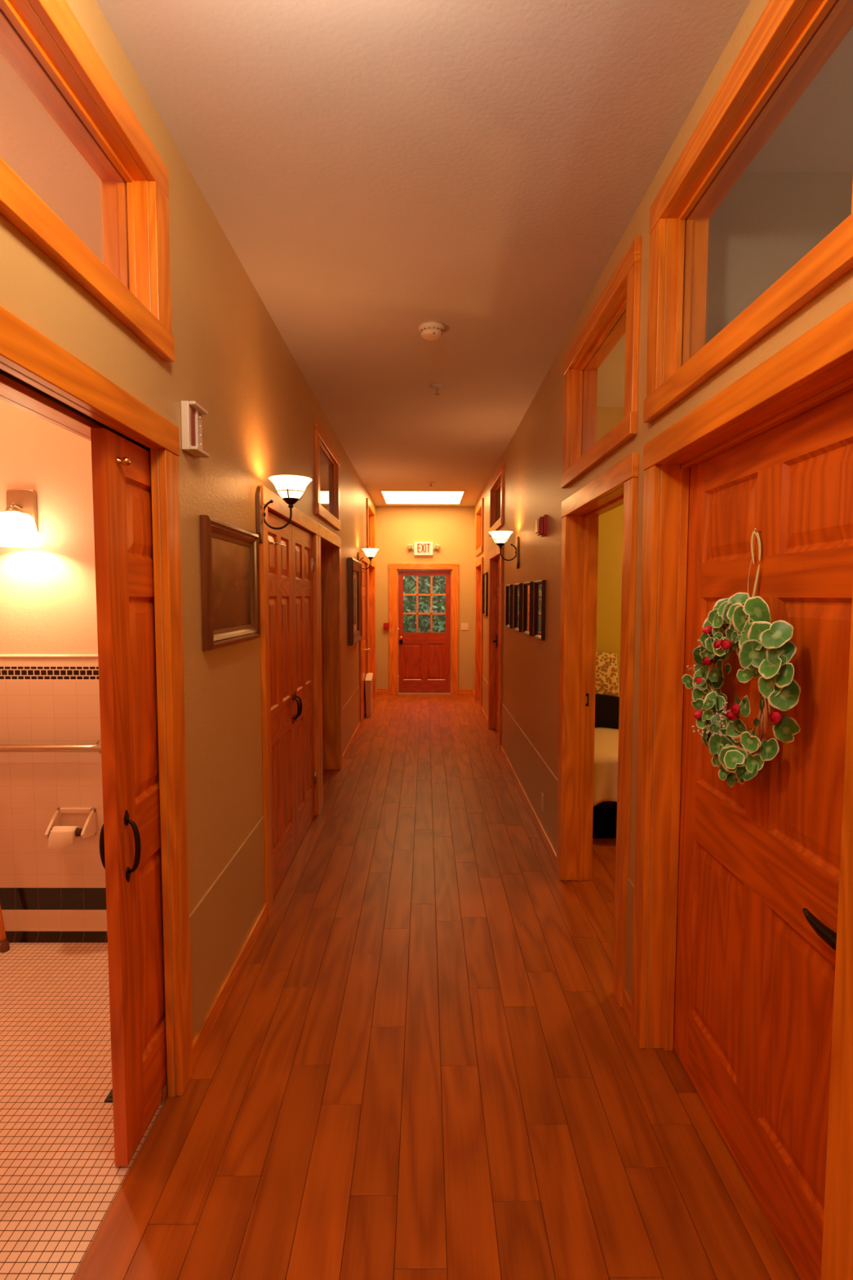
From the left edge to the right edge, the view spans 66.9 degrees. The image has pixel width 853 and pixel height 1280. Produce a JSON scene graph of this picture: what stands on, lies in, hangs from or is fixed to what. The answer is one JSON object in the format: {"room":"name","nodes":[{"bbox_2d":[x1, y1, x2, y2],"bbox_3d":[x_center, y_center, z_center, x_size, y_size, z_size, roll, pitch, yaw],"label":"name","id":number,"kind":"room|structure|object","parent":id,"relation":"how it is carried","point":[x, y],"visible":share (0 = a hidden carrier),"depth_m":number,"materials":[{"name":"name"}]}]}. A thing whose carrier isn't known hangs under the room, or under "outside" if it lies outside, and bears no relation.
{"room":"hallway","nodes":[
{"label":"hallway","id":0,"kind":"room"},
{"bbox_2d":[0,399,97,654],"bbox_3d":[-1.837,-0.119,2.896,1.835,2.980,0.060,0,4,0],"label":"wall","id":1,"kind":"structure","parent":0,"point":[48,593],"depth_m":2.85,"materials":[{"name":"paint"}]},
{"bbox_2d":[0,488,40,547],"bbox_3d":[-1.739,-0.526,2.730,0.192,0.255,0.216,0,4,0],"label":"lamp","id":2,"kind":"object","parent":1,"relation":"attached to","point":[19,522],"visible":1,"depth_m":2.71,"materials":[{"name":"white glass"}]},
{"bbox_2d":[0,654,107,942],"bbox_3d":[-1.838,0.717,2.903,1.835,1.308,0.041,0,4,0],"label":"tiled wall","id":3,"kind":"structure","parent":1,"relation":"attached to","point":[45,699],"depth_m":2.91,"materials":[{"name":"white tile"}]},
{"bbox_2d":[0,739,101,752],"bbox_3d":[-2.007,0.475,2.858,1.196,0.068,0.068,0,4,0],"label":"grab bar","id":4,"kind":"object","parent":3,"relation":"attached to","point":[3,748],"visible":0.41,"depth_m":2.83,"materials":[{"name":"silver metal"}]},
{"bbox_2d":[4,928,106,931],"bbox_3d":[-1.839,1.323,2.946,1.835,0.008,0.006,0,4,0],"label":"trim","id":5,"kind":"structure","parent":3,"relation":"attached to","point":[6,930],"depth_m":2.94,"materials":[{"name":"beige ceramic"}]},
{"bbox_2d":[44,808,96,838],"bbox_3d":[-1.576,0.821,2.860,0.170,0.124,0.111,0,4,0],"label":"paper holder","id":6,"kind":"object","parent":3,"relation":"attached to","point":[84,818],"visible":0.8,"depth_m":2.90,"materials":[{"name":"silver metal"}]},
{"bbox_2d":[47,826,82,850],"bbox_3d":[-1.576,0.865,2.830,0.142,0.093,0.069,0,4,0],"label":"toilet paper","id":7,"kind":"object","parent":6,"relation":"on","point":[60,837],"visible":1,"depth_m":2.80,"materials":[{"name":"beige paper"}]},
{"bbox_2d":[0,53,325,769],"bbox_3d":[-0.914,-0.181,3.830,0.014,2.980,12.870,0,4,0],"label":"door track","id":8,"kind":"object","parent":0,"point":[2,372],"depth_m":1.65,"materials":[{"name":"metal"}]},
{"bbox_2d":[0,0,376,1096],"bbox_3d":[-0.798,-0.181,3.830,0.023,2.980,12.870,0,4,0],"label":"wall","id":9,"kind":"structure","parent":0,"point":[232,359],"depth_m":2.38,"materials":[{"name":"beige paint"}]},
{"bbox_2d":[0,368,140,444],"bbox_3d":[-0.835,-0.557,1.414,0.024,0.022,1.000,0,4,0],"label":"door track","id":10,"kind":"object","parent":9,"relation":"attached to","point":[0,369],"visible":0.11,"depth_m":1.50,"materials":[{"name":"brown metal"}]},
{"bbox_2d":[0,0,174,362],"bbox_3d":[-0.837,-1.073,1.347,0.158,0.553,1.173,0,4,0],"label":"window","id":11,"kind":"structure","parent":9,"relation":"in","point":[122,283],"depth_m":1.57,"materials":[{"name":"brown wood"}]},
{"bbox_2d":[0,305,193,1096],"bbox_3d":[-0.852,0.427,1.461,0.177,2.088,1.206,0,4,0],"label":"door frame","id":12,"kind":"structure","parent":9,"relation":"attached to","point":[24,348],"depth_m":1.93,"materials":[{"name":"brown wood"}]},
{"bbox_2d":[90,427,167,1166],"bbox_3d":[-0.837,0.421,2.178,0.112,1.986,0.948,0,4,0],"label":"door","id":13,"kind":"structure","parent":9,"relation":"in","point":[130,835],"depth_m":1.78,"materials":[{"name":"brown wood"}]},
{"bbox_2d":[180,400,209,457],"bbox_3d":[-0.762,-0.693,2.133,0.050,0.154,0.127,0,4,0],"label":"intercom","id":14,"kind":"object","parent":9,"relation":"attached to","point":[192,411],"visible":1,"depth_m":2.09,"materials":[{"name":"beige plastic"}]},
{"bbox_2d":[199,515,260,650],"bbox_3d":[-0.771,-0.221,2.595,0.034,0.472,0.680,0,4,0],"label":"framed picture","id":15,"kind":"object","parent":9,"relation":"attached to","point":[228,553],"visible":1,"depth_m":2.54,"materials":[{"name":"brown wood"}]},
{"bbox_2d":[211,537,250,630],"bbox_3d":[-0.785,-0.221,2.595,0.006,0.344,0.552,0,4,0],"label":"artwork","id":16,"kind":"object","parent":15,"relation":"attached to","point":[230,556],"depth_m":2.59},
{"bbox_2d":[267,511,299,896],"bbox_3d":[-0.792,0.330,3.529,0.076,1.986,0.696,0,4,0],"label":"door","id":17,"kind":"structure","parent":9,"relation":"in","point":[280,573],"depth_m":3.54,"materials":[{"name":"brown wood"}]},
{"bbox_2d":[255,475,311,542],"bbox_3d":[-0.664,-0.611,3.050,0.250,0.304,0.202,0,4,0],"label":"wall sconce","id":18,"kind":"object","parent":9,"relation":"attached to","point":[291,488],"visible":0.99,"depth_m":3.00,"materials":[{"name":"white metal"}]},
{"bbox_2d":[192,689,377,1068],"bbox_3d":[-0.785,1.267,3.928,0.016,0.078,12.869,0,4,0],"label":"baseboard","id":19,"kind":"structure","parent":9,"relation":"attached to","point":[208,1024],"depth_m":2.56,"materials":[{"name":"brown wood"}]},
{"bbox_2d":[257,484,342,916],"bbox_3d":[-0.856,0.221,4.490,0.177,2.088,2.804,0,4,0],"label":"door frame","id":20,"kind":"structure","parent":9,"relation":"attached to","point":[278,506],"depth_m":4.62,"materials":[{"name":"brown wood"}]},
{"bbox_2d":[291,524,316,852],"bbox_3d":[-0.793,0.283,4.222,0.076,1.986,0.685,0,4,0],"label":"door","id":21,"kind":"structure","parent":9,"relation":"in","point":[303,561],"depth_m":4.18,"materials":[{"name":"brown wood"}]},
{"bbox_2d":[314,420,341,530],"bbox_3d":[-0.843,-1.261,5.160,0.158,0.651,1.188,0,4,0],"label":"window","id":22,"kind":"structure","parent":9,"relation":"in","point":[329,510],"depth_m":5.48,"materials":[{"name":"brown wood"}]},
{"bbox_2d":[347,557,362,645],"bbox_3d":[-0.768,-0.416,6.972,0.055,0.890,0.900,0,4,0],"label":"framed picture","id":23,"kind":"object","parent":9,"relation":"attached to","point":[354,566],"visible":1,"depth_m":6.95,"materials":[{"name":"brown wood"}]},
{"bbox_2d":[353,577,355,625],"bbox_3d":[-0.784,-0.416,6.972,0.003,0.518,0.398,0,4,0],"label":"artwork","id":24,"kind":"object","parent":23,"relation":"attached to","point":[354,579],"depth_m":7.03},
{"bbox_2d":[361,561,369,719],"bbox_3d":[-0.790,0.016,8.153,0.095,1.986,0.824,0,4,0],"label":"door","id":25,"kind":"structure","parent":9,"relation":"in","point":[364,650],"depth_m":8.29,"materials":[{"name":"brown wood"}]},
{"bbox_2d":[359,551,375,727],"bbox_3d":[-0.852,-0.069,8.769,0.155,2.088,2.256,0,4,0],"label":"door frame","id":26,"kind":"structure","parent":9,"relation":"attached to","point":[371,570],"depth_m":9.74,"materials":[{"name":"brown wood"}]},
{"bbox_2d":[357,548,379,569],"bbox_3d":[-0.671,-0.906,7.485,0.250,0.304,0.202,0,4,0],"label":"wall sconce","id":27,"kind":"object","parent":9,"relation":"attached to","point":[371,553],"visible":0.9,"depth_m":7.43,"materials":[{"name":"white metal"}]},
{"bbox_2d":[366,497,375,556],"bbox_3d":[-0.849,-1.571,9.178,0.158,0.706,1.228,0,4,0],"label":"window","id":28,"kind":"structure","parent":9,"relation":"in","point":[371,517],"depth_m":9.67,"materials":[{"name":"brown wood"}]},
{"bbox_2d":[0,694,799,1279],"bbox_3d":[0.316,1.366,3.947,6.350,0.121,13.130,0,4,0],"label":"floor","id":29,"kind":"structure","parent":0,"point":[734,1232],"depth_m":2.05,"materials":[{"name":"brown wood"}]},
{"bbox_2d":[0,905,9,952],"bbox_3d":[-1.929,0.975,2.848,0.162,0.801,0.037,1,4,12],"label":"wooden pole","id":30,"kind":"object","parent":29,"relation":"on","point":[4,944],"visible":1,"depth_m":2.85,"materials":[{"name":"brown wood"}]},
{"bbox_2d":[104,1088,112,1102],"bbox_3d":[-0.933,1.426,2.082,0.135,0.008,0.155,0,4,0],"label":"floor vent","id":31,"kind":"object","parent":29,"relation":"in","point":[109,1097],"visible":0.07,"depth_m":2.02,"materials":[{"name":"black metal"}]},
{"bbox_2d":[160,1083,167,1104],"bbox_3d":[-0.822,1.413,2.011,0.014,0.044,0.034,0,4,0],"label":"guide","id":32,"kind":"object","parent":29,"relation":"on","point":[164,1088],"visible":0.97,"depth_m":2.01,"materials":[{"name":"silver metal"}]},
{"bbox_2d":[364,672,373,716],"bbox_3d":[-0.755,0.721,8.497,0.086,0.548,0.290,0,4,0],"label":"waste bin","id":33,"kind":"object","parent":29,"relation":"on","point":[369,677],"visible":1,"depth_m":8.38,"materials":[{"name":"beige plastic"}]},
{"bbox_2d":[398,692,450,694],"bbox_3d":[-0.033,0.858,10.417,0.840,0.018,0.150,0,4,0],"label":"threshold","id":34,"kind":"object","parent":29,"relation":"on","point":[399,693],"visible":1,"depth_m":10.34,"materials":[{"name":"brown wood"}]},
{"bbox_2d":[592,693,619,838],"bbox_3d":[1.891,0.842,4.549,1.900,0.849,0.878,0,4,0],"label":"bed","id":35,"kind":"object","parent":29,"relation":"on","point":[606,706],"visible":0.03,"depth_m":4.20,"materials":[{"name":"black wood"}]},
{"bbox_2d":[593,727,618,805],"bbox_3d":[1.882,0.852,4.457,1.923,0.325,0.868,0,4,0],"label":"bedspread","id":36,"kind":"object","parent":35,"relation":"on","point":[606,740],"visible":0.09,"depth_m":4.08,"materials":[{"name":"beige fabric"}]},
{"bbox_2d":[595,652,619,697],"bbox_3d":[1.311,0.306,4.927,0.343,0.424,0.044,0,4,0],"label":"floral cushion","id":37,"kind":"object","parent":35,"relation":"on","point":[606,667],"visible":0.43,"depth_m":4.91,"materials":[{"name":"fabric"}]},
{"bbox_2d":[375,506,474,694],"bbox_3d":[0.308,-0.619,10.322,6.150,2.980,0.140,0,4,0],"label":"wall","id":38,"kind":"structure","parent":0,"point":[450,527],"depth_m":10.20,"materials":[{"name":"paint"}]},
{"bbox_2d":[383,622,389,629],"bbox_3d":[-0.638,-0.219,10.250,0.084,0.110,0.056,0,4,0],"label":"fire alarm pull","id":39,"kind":"object","parent":38,"relation":"attached to","point":[386,625],"visible":1,"depth_m":10.23,"materials":[{"name":"red plastic"}]},
{"bbox_2d":[388,563,458,694],"bbox_3d":[-0.044,-0.172,10.339,1.108,2.082,0.165,0,4,0],"label":"door frame","id":40,"kind":"structure","parent":38,"relation":"attached to","point":[393,568],"depth_m":10.25,"materials":[{"name":"brown wood"}]},
{"bbox_2d":[407,542,439,555],"bbox_3d":[-0.044,-1.438,10.152,0.511,0.205,0.088,0,4,0],"label":"exit sign","id":41,"kind":"object","parent":38,"relation":"attached to","point":[420,548],"visible":1,"depth_m":10.13,"materials":[{"name":"white plastic"}]},
{"bbox_2d":[398,570,450,693],"bbox_3d":[-0.037,-0.124,10.326,0.843,1.950,0.112,0,4,0],"label":"door","id":42,"kind":"structure","parent":38,"relation":"in","point":[424,658],"depth_m":10.36,"materials":[{"name":"brown wood"}]},
{"bbox_2d":[377,688,472,694],"bbox_3d":[-0.026,0.827,10.342,1.535,0.090,0.015,0,4,0],"label":"baseboard","id":43,"kind":"structure","parent":38,"relation":"attached to","point":[380,691],"depth_m":10.33,"materials":[{"name":"brown wood"}]},
{"bbox_2d":[461,622,468,630],"bbox_3d":[0.608,-0.212,10.272,0.116,0.114,0.016,0,4,0],"label":"light switch","id":44,"kind":"object","parent":38,"relation":"attached to","point":[464,626],"visible":1,"depth_m":10.27,"materials":[{"name":"beige plastic"}]},
{"bbox_2d":[0,0,852,506],"bbox_3d":[0.321,-1.726,3.737,6.350,0.120,13.130,0,4,0],"label":"ceiling","id":45,"kind":"structure","parent":0,"point":[375,171],"depth_m":2.10,"materials":[{"name":"beige paint"}]},
{"bbox_2d":[379,490,465,504],"bbox_3d":[-0.052,-2.037,9.253,1.148,0.008,1.216,0,4,0],"label":"skylight","id":46,"kind":"object","parent":45,"relation":"in","point":[395,497],"visible":1,"depth_m":9.22,"materials":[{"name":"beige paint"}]},
{"bbox_2d":[426,481,435,486],"bbox_3d":[0.054,-1.929,8.008,0.112,0.056,0.112,0,4,0],"label":"sprinkler","id":47,"kind":"object","parent":45,"relation":"attached to","point":[430,482],"visible":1,"depth_m":7.99,"materials":[{"name":"beige paint"}]},
{"bbox_2d":[417,321,444,340],"bbox_3d":[0.026,-1.614,3.389,0.140,0.058,0.140,0,4,0],"label":"smoke detector","id":48,"kind":"object","parent":45,"relation":"attached to","point":[428,331],"visible":1,"depth_m":3.35,"materials":[{"name":"beige plastic"}]},
{"bbox_2d":[429,383,445,395],"bbox_3d":[0.073,-1.681,4.352,0.112,0.056,0.112,0,4,0],"label":"sprinkler","id":49,"kind":"object","parent":45,"relation":"attached to","point":[437,387],"visible":1,"depth_m":4.34,"materials":[{"name":"beige paint"}]},
{"bbox_2d":[595,406,624,689],"bbox_3d":[2.144,-0.252,4.948,2.495,2.980,0.060,0,4,0],"label":"wall","id":50,"kind":"structure","parent":0,"point":[611,522],"depth_m":4.90,"materials":[{"name":"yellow paint"}]},
{"bbox_2d":[473,0,852,1048],"bbox_3d":[0.769,-0.178,3.833,0.020,2.980,12.870,0,4,0],"label":"wall","id":51,"kind":"structure","parent":0,"point":[532,459],"depth_m":3.83,"materials":[{"name":"beige paint"}]},
{"bbox_2d":[474,556,483,712],"bbox_3d":[0.809,-0.095,9.196,0.160,2.088,1.126,0,4,0],"label":"door frame","id":52,"kind":"structure","parent":51,"relation":"attached to","point":[478,571],"depth_m":9.63,"materials":[{"name":"brown wood"}]},
{"bbox_2d":[475,497,484,556],"bbox_3d":[0.810,-1.564,9.116,0.163,0.706,1.118,0,4,0],"label":"window","id":53,"kind":"structure","parent":51,"relation":"in","point":[480,508],"depth_m":9.51,"materials":[{"name":"brown wood"}]},
{"bbox_2d":[482,572,488,616],"bbox_3d":[0.744,-0.580,8.196,0.024,0.540,0.490,0,4,0],"label":"framed picture","id":54,"kind":"object","parent":51,"relation":"attached to","point":[485,575],"visible":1,"depth_m":8.21,"materials":[{"name":"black wood"}]},
{"bbox_2d":[487,546,503,752],"bbox_3d":[0.813,0.049,7.061,0.160,2.088,1.246,0,4,0],"label":"door frame","id":55,"kind":"structure","parent":51,"relation":"attached to","point":[494,553],"depth_m":7.55,"materials":[{"name":"brown wood"}]},
{"bbox_2d":[488,462,504,536],"bbox_3d":[0.814,-1.478,6.967,0.163,0.606,1.258,0,4,0],"label":"window","id":56,"kind":"structure","parent":51,"relation":"in","point":[496,495],"depth_m":7.17,"materials":[{"name":"brown wood"}]},
{"bbox_2d":[492,558,500,733],"bbox_3d":[0.807,0.093,7.064,0.091,1.986,1.014,0,4,0],"label":"door","id":57,"kind":"structure","parent":51,"relation":"in","point":[497,641],"depth_m":7.44,"materials":[{"name":"brown wood"}]},
{"bbox_2d":[488,530,519,568],"bbox_3d":[0.637,-0.744,5.343,0.250,0.304,0.202,0,4,0],"label":"wall sconce","id":58,"kind":"object","parent":51,"relation":"attached to","point":[500,538],"visible":1,"depth_m":5.29,"materials":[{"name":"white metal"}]},
{"bbox_2d":[505,584,512,628],"bbox_3d":[0.748,-0.306,5.844,0.024,0.388,0.300,0,4,0],"label":"framed picture","id":59,"kind":"object","parent":51,"relation":"attached to","point":[508,624],"visible":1,"depth_m":5.85,"materials":[{"name":"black wood"}]},
{"bbox_2d":[507,587,510,624],"bbox_3d":[0.756,-0.306,5.844,0.006,0.344,0.256,0,4,0],"label":"artwork","id":60,"kind":"object","parent":59,"relation":"attached to","point":[508,588],"depth_m":5.90},
{"bbox_2d":[514,582,522,631],"bbox_3d":[0.748,-0.268,5.285,0.024,0.388,0.300,0,4,0],"label":"framed picture","id":61,"kind":"object","parent":51,"relation":"attached to","point":[517,587],"visible":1,"depth_m":5.28,"materials":[{"name":"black wood"}]},
{"bbox_2d":[516,586,519,627],"bbox_3d":[0.757,-0.268,5.285,0.006,0.344,0.256,0,4,0],"label":"artwork","id":62,"kind":"object","parent":61,"relation":"attached to","point":[517,587],"depth_m":5.33},
{"bbox_2d":[523,581,533,635],"bbox_3d":[0.749,-0.233,4.766,0.024,0.388,0.300,0,4,0],"label":"framed picture","id":63,"kind":"object","parent":51,"relation":"attached to","point":[528,586],"visible":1,"depth_m":4.78,"materials":[{"name":"black wood"}]},
{"bbox_2d":[525,585,529,631],"bbox_3d":[0.758,-0.233,4.766,0.006,0.344,0.256,0,4,0],"label":"artwork","id":64,"kind":"object","parent":63,"relation":"attached to","point":[527,587],"depth_m":4.82},
{"bbox_2d":[533,579,546,640],"bbox_3d":[0.750,-0.200,4.287,0.024,0.388,0.300,0,4,0],"label":"framed picture","id":65,"kind":"object","parent":51,"relation":"attached to","point":[540,585],"visible":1,"depth_m":4.30,"materials":[{"name":"black wood"}]},
{"bbox_2d":[537,583,542,635],"bbox_3d":[0.759,-0.200,4.287,0.006,0.344,0.256,0,4,0],"label":"artwork","id":66,"kind":"object","parent":65,"relation":"attached to","point":[539,585],"depth_m":4.31},
{"bbox_2d":[535,514,547,537],"bbox_3d":[0.735,-0.733,4.151,0.060,0.128,0.130,0,4,0],"label":"fire alarm strobe","id":67,"kind":"object","parent":51,"relation":"attached to","point":[541,522],"visible":1,"depth_m":4.10,"materials":[{"name":"red plastic"}]},
{"bbox_2d":[541,791,544,813],"bbox_3d":[0.753,1.055,4.192,0.006,0.116,0.072,0,4,0],"label":"wall outlet","id":68,"kind":"object","parent":51,"relation":"attached to","point":[542,794],"visible":1,"depth_m":4.18,"materials":[{"name":"beige plastic"}]},
{"bbox_2d":[472,689,631,1024],"bbox_3d":[0.753,1.269,3.931,0.016,0.078,12.869,0,4,0],"label":"baseboard","id":69,"kind":"structure","parent":51,"relation":"attached to","point":[627,1002],"depth_m":4.30,"materials":[{"name":"brown wood"}]},
{"bbox_2d":[586,693,589,706],"bbox_3d":[0.865,0.325,3.509,0.033,0.070,0.004,0,4,0],"label":"strike plate","id":70,"kind":"object","parent":51,"relation":"attached to","point":[587,694],"visible":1,"depth_m":3.51,"materials":[{"name":"brown metal"}]},
{"bbox_2d":[556,452,639,1007],"bbox_3d":[0.831,0.324,3.005,0.182,2.088,1.216,0,4,0],"label":"door frame","id":71,"kind":"structure","parent":51,"relation":"attached to","point":[578,735],"depth_m":3.46,"materials":[{"name":"brown wood"}]},
{"bbox_2d":[560,235,641,488],"bbox_3d":[0.820,-1.135,2.921,0.163,0.693,1.198,0,4,0],"label":"window","id":72,"kind":"structure","parent":51,"relation":"in","point":[581,453],"depth_m":2.91,"materials":[{"name":"brown wood"}]},
{"bbox_2d":[631,300,852,1279],"bbox_3d":[0.822,0.415,1.673,0.160,2.088,1.216,0,4,0],"label":"door frame","id":73,"kind":"structure","parent":51,"relation":"attached to","point":[828,344],"depth_m":2.11,"materials":[{"name":"brown wood"}]},
{"bbox_2d":[643,0,852,422],"bbox_3d":[0.822,-1.052,1.601,0.163,0.705,1.163,0,4,0],"label":"window","id":74,"kind":"structure","parent":51,"relation":"in","point":[819,28],"depth_m":1.67,"materials":[{"name":"brown wood"}]},
{"bbox_2d":[673,388,852,1279],"bbox_3d":[0.845,0.458,1.676,0.095,1.986,0.984,0,4,0],"label":"door","id":75,"kind":"structure","parent":51,"relation":"in","point":[758,877],"depth_m":1.59,"materials":[{"name":"brown wood"}]},
{"bbox_2d":[681,528,800,787],"bbox_3d":[0.796,0.047,1.661,0.120,0.668,0.539,0,4,3],"label":"wreath","id":76,"kind":"object","parent":75,"relation":"hanging from","point":[765,649],"visible":1,"depth_m":1.60,"materials":[{"name":"green plant"}]},
{"bbox_2d":[588,28,851,850],"bbox_3d":[0.897,0.001,1.194,0.012,2.980,7.580,0,4,0],"label":"wall","id":77,"kind":"structure","parent":0,"point":[615,344],"depth_m":3.46,"materials":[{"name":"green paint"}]},
{"bbox_2d":[705,172,852,344],"bbox_3d":[2.149,-0.071,2.279,2.495,2.980,0.050,0,4,0],"label":"wall","id":78,"kind":"structure","parent":0,"point":[766,223],"depth_m":2.16,"materials":[{"name":"grey paint"}]},
{"label":"outside","id":79,"kind":"structure","parent":0,"visible":0},
{"bbox_2d":[403,570,450,632],"bbox_3d":[-0.021,-1.153,13.603,7.000,3.600,0.100,0,4,0],"label":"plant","id":80,"kind":"object","parent":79,"point":[410,598],"visible":0.14,"depth_m":13.58,"materials":[{"name":"green plant"}]},
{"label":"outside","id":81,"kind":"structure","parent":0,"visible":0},
{"bbox_3d":[-0.025,0.685,14.284,12.000,0.120,7.590,0,4,0],"label":"ground","id":82,"kind":"structure","parent":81,"visible":0},
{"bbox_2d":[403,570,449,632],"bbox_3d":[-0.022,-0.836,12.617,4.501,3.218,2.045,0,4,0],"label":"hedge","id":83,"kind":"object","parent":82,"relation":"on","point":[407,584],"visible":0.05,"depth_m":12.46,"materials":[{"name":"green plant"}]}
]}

